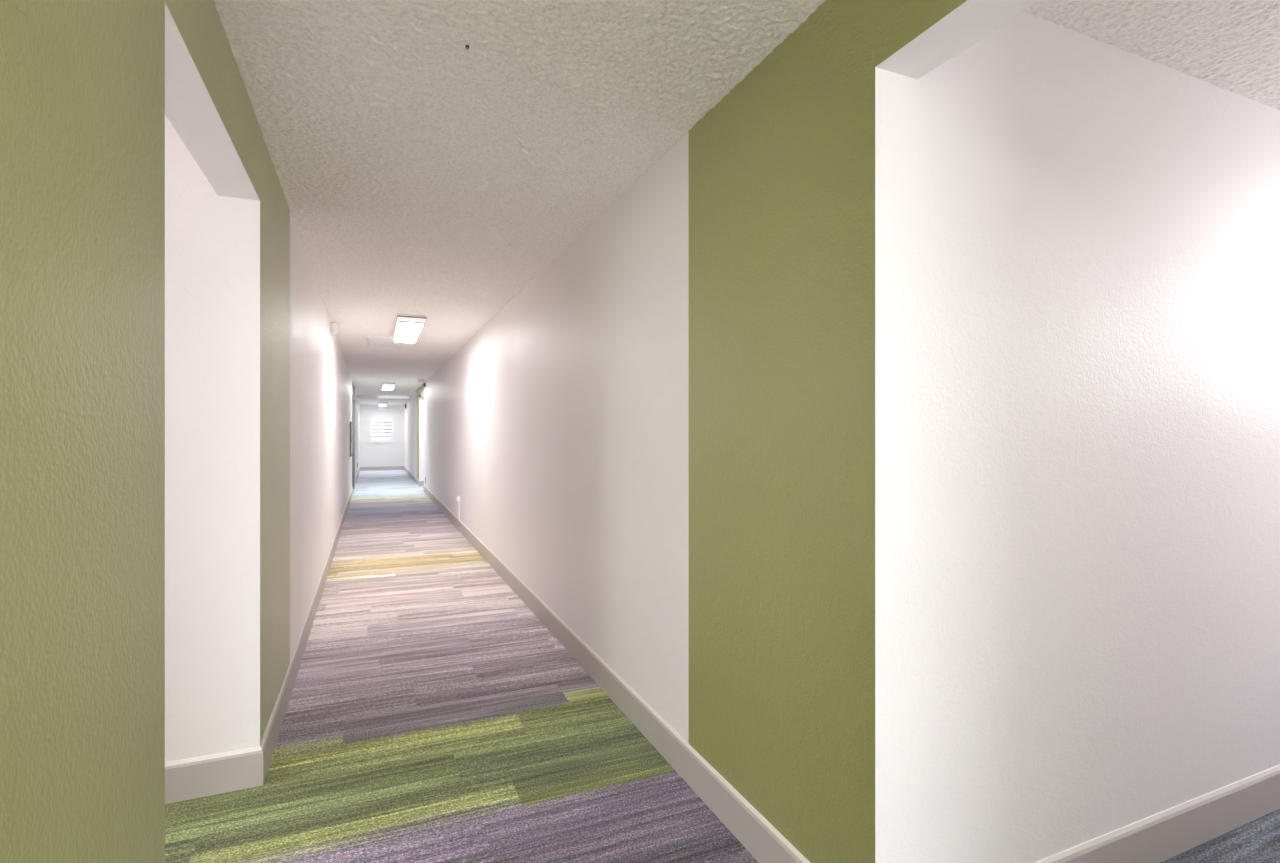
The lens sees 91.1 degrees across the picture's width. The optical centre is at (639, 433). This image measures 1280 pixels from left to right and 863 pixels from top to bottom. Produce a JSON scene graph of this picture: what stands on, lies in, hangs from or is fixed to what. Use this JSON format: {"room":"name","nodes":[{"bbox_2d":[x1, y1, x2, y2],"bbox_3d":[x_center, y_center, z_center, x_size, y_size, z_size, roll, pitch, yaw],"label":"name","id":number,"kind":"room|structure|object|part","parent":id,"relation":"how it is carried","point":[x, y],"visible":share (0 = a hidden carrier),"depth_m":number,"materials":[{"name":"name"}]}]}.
{"room":"building corridor","nodes":[
{"label":"building corridor","id":0,"kind":"room"},
{"bbox_2d":[0,0,359,862],"bbox_3d":[-4.563,0.084,9.523,0.134,2.452,27.500,0,0,-23],"label":"wall","id":1,"kind":"structure","parent":0,"point":[88,88],"depth_m":1.04,"materials":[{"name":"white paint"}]},
{"bbox_2d":[260,487,352,784],"bbox_3d":[-3.861,1.239,8.067,0.012,0.142,12.470,0,0,-23],"label":"baseboard","id":2,"kind":"structure","parent":1,"relation":"attached to","point":[268,744],"depth_m":3.25,"materials":[{"name":"grey paint"}]},
{"bbox_2d":[330,322,337,334],"bbox_3d":[-3.134,-1.071,6.436,0.064,0.113,0.120,0,0,-23],"label":"fire alarm","id":3,"kind":"object","parent":1,"relation":"attached to","point":[333,327],"visible":1,"depth_m":6.38,"materials":[{"name":"white plastic"}]},
{"bbox_2d":[350,422,352,456],"bbox_3d":[-5.752,0.110,12.522,0.040,0.680,1.050,0,0,-23],"label":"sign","id":4,"kind":"object","parent":1,"relation":"attached to","point":[351,425],"visible":1,"depth_m":12.26,"materials":[{"name":"grey paint"}]},
{"bbox_3d":[-5.761,0.110,12.518,0.020,0.680,1.050,0,0,-23],"label":"frame","id":5,"kind":"part","parent":4,"relation":"part of","materials":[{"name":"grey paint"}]},
{"bbox_3d":[-5.749,0.110,12.523,0.006,0.580,0.930,0,0,-23],"label":"door","id":6,"kind":"part","parent":4,"relation":"part of","materials":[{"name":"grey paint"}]},
{"bbox_2d":[352,395,353,488],"bbox_3d":[-6.591,0.230,14.289,0.154,2.160,1.120,0,0,-23],"label":"door","id":7,"kind":"structure","parent":1,"relation":"in","point":[352,395],"depth_m":14.73,"materials":[{"name":"grey paint"}]},
{"bbox_2d":[354,467,359,487],"bbox_3d":[-8.329,1.239,18.511,0.012,0.142,8.010,0,0,-23],"label":"baseboard","id":8,"kind":"structure","parent":1,"relation":"attached to","point":[356,478],"depth_m":17.15,"materials":[{"name":"grey paint"}]},
{"bbox_2d":[165,115,217,762],"bbox_3d":[-3.442,0.084,1.543,4.084,2.452,0.120,0,0,-23],"label":"wall","id":9,"kind":"structure","parent":0,"point":[191,202],"depth_m":2.26,"materials":[{"name":"white paint"}]},
{"bbox_2d":[165,747,262,803],"bbox_3d":[-3.349,1.239,1.511,4.230,0.142,0.012,0,0,-23],"label":"baseboard","id":10,"kind":"structure","parent":9,"relation":"attached to","point":[203,776],"depth_m":2.28,"materials":[{"name":"grey paint"}]},
{"bbox_2d":[360,405,403,466],"bbox_3d":[-9.257,0.084,22.546,1.748,2.452,0.140,0,0,-23],"label":"wall","id":11,"kind":"structure","parent":0,"point":[371,454],"depth_m":22.48,"materials":[{"name":"white paint"}]},
{"bbox_2d":[369,417,393,442],"bbox_3d":[-9.255,-0.141,22.482,0.850,0.927,0.120,0,0,-23],"label":"window","id":12,"kind":"structure","parent":11,"relation":"in","point":[381,429],"depth_m":22.50,"materials":[{"name":"white glass"}]},
{"bbox_3d":[-9.273,-0.153,22.522,0.660,0.752,0.004,0,0,-23],"label":"pane","id":13,"kind":"part","parent":12,"relation":"part of","materials":[{"name":"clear glass"}]},
{"bbox_2d":[360,466,403,470],"bbox_3d":[-9.227,1.239,22.476,1.480,0.142,0.012,0,0,-23],"label":"baseboard","id":14,"kind":"structure","parent":11,"relation":"attached to","point":[365,468],"depth_m":22.47,"materials":[{"name":"grey paint"}]},
{"bbox_2d":[377,406,386,410],"bbox_3d":[-9.225,-0.900,22.449,0.300,0.160,0.064,0,0,-23],"label":"exit sign","id":15,"kind":"object","parent":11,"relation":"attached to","point":[378,407],"visible":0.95,"depth_m":22.41,"materials":[{"name":"white plastic"}]},
{"bbox_2d":[357,394,410,404],"bbox_3d":[-8.384,-1.083,20.505,1.480,0.117,4.300,0,0,-23],"label":"ceiling","id":16,"kind":"structure","parent":0,"point":[363,399],"depth_m":18.91,"materials":[{"name":"white paint"}]},
{"bbox_2d":[378,402,386,406],"bbox_3d":[-8.719,-0.985,21.287,0.268,0.081,1.456,0,0,-23],"label":"ceiling light","id":17,"kind":"object","parent":16,"relation":"attached to","point":[381,404],"visible":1,"depth_m":20.65,"materials":[{"name":"white plastic"}]},
{"bbox_2d":[377,396,408,397],"bbox_3d":[-7.315,-1.077,18.609,0.880,0.045,0.028,0,0,-23],"label":"light strip","id":18,"kind":"object","parent":16,"relation":"attached to","point":[377,396],"visible":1,"depth_m":18.55,"materials":[{"name":"white plastic"}]},
{"bbox_2d":[214,0,825,394],"bbox_3d":[-2.975,-1.199,7.864,1.480,0.126,23.200,0,0,-23],"label":"ceiling","id":19,"kind":"structure","parent":0,"point":[420,172],"depth_m":2.29,"materials":[{"name":"white paint"}]},
{"bbox_2d":[367,336,401,347],"bbox_3d":[-3.159,-1.133,7.763,0.400,0.018,0.840,0,0,-23],"label":"ceiling panel","id":20,"kind":"object","parent":19,"relation":"attached to","point":[376,341],"visible":0.74,"depth_m":7.79,"materials":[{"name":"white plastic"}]},
{"bbox_2d":[381,382,394,389],"bbox_3d":[-5.866,-1.098,14.621,0.268,0.081,1.456,0,0,-23],"label":"ceiling light","id":21,"kind":"object","parent":19,"relation":"attached to","point":[385,385],"visible":1,"depth_m":14.17,"materials":[{"name":"white plastic"}]},
{"bbox_2d":[382,384,393,389],"bbox_3d":[-5.866,-1.091,14.621,0.256,0.052,1.416,0,0,-23],"label":"diffuser","id":22,"kind":"object","parent":21,"relation":"attached to","point":[384,386],"depth_m":14.36,"materials":[{"name":"white plastic"}]},
{"bbox_2d":[392,314,426,343],"bbox_3d":[-2.471,-1.098,6.687,0.268,0.081,1.456,0,0,-23],"label":"ceiling light","id":23,"kind":"object","parent":19,"relation":"attached to","point":[408,328],"visible":1,"depth_m":6.36,"materials":[{"name":"white plastic"}]},
{"bbox_2d":[404,0,1039,862],"bbox_3d":[-3.079,0.084,10.158,0.134,2.452,27.500,0,0,-23],"label":"wall","id":24,"kind":"structure","parent":0,"point":[691,435],"depth_m":1.95,"materials":[{"name":"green paint"}]},
{"bbox_2d":[404,466,418,485],"bbox_3d":[-7.028,1.239,19.203,0.012,0.142,7.762,0,0,-23],"label":"baseboard","id":25,"kind":"structure","parent":24,"relation":"attached to","point":[408,472],"depth_m":18.10,"materials":[{"name":"grey paint"}]},
{"bbox_2d":[456,495,459,519],"bbox_3d":[-2.452,1.004,8.468,0.044,0.328,0.100,0,0,-23],"label":"channel","id":26,"kind":"object","parent":24,"relation":"attached to","point":[458,496],"visible":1,"depth_m":8.46,"materials":[{"name":"white paint"}]},
{"bbox_2d":[423,486,809,862],"bbox_3d":[-2.172,1.239,7.854,0.012,0.142,13.875,0,0,-23],"label":"baseboard","id":27,"kind":"structure","parent":24,"relation":"attached to","point":[766,844],"depth_m":2.52,"materials":[{"name":"grey paint"}]},
{"bbox_2d":[165,470,1279,862],"bbox_3d":[-4.032,1.370,9.804,9.900,0.120,28.000,0,0,-23],"label":"floor","id":28,"kind":"structure","parent":0,"point":[431,716],"depth_m":2.58,"materials":[{"name":"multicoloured carpet"}]},
{"bbox_2d":[917,10,1279,862],"bbox_3d":[2.343,0.084,2.318,3.667,2.452,0.120,0,0,-23],"label":"wall","id":29,"kind":"structure","parent":0,"point":[1098,222],"depth_m":1.80,"materials":[{"name":"white paint"}]},
{"bbox_2d":[1034,765,1279,862],"bbox_3d":[2.302,1.239,2.229,3.813,0.142,0.012,0,0,-23],"label":"baseboard","id":30,"kind":"structure","parent":29,"relation":"attached to","point":[1159,837],"depth_m":1.97,"materials":[{"name":"grey paint"}]},
{"bbox_2d":[1025,0,1279,110],"bbox_3d":[2.613,-1.199,1.689,3.667,0.125,1.249,0,0,-23],"label":"ceiling","id":31,"kind":"structure","parent":0,"point":[1233,46],"depth_m":1.79,"materials":[{"name":"white paint"}]},
{"bbox_3d":[-4.129,0.084,16.300,2.767,2.452,0.120,0,0,-23],"label":"wall","id":32,"kind":"structure","parent":0,"visible":0},
{"bbox_2d":[419,480,423,485],"bbox_3d":[-4.170,1.239,16.211,2.913,0.142,0.012,0,0,-23],"label":"baseboard","id":33,"kind":"structure","parent":32,"relation":"attached to","point":[421,482],"depth_m":15.66,"materials":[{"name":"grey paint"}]}
]}

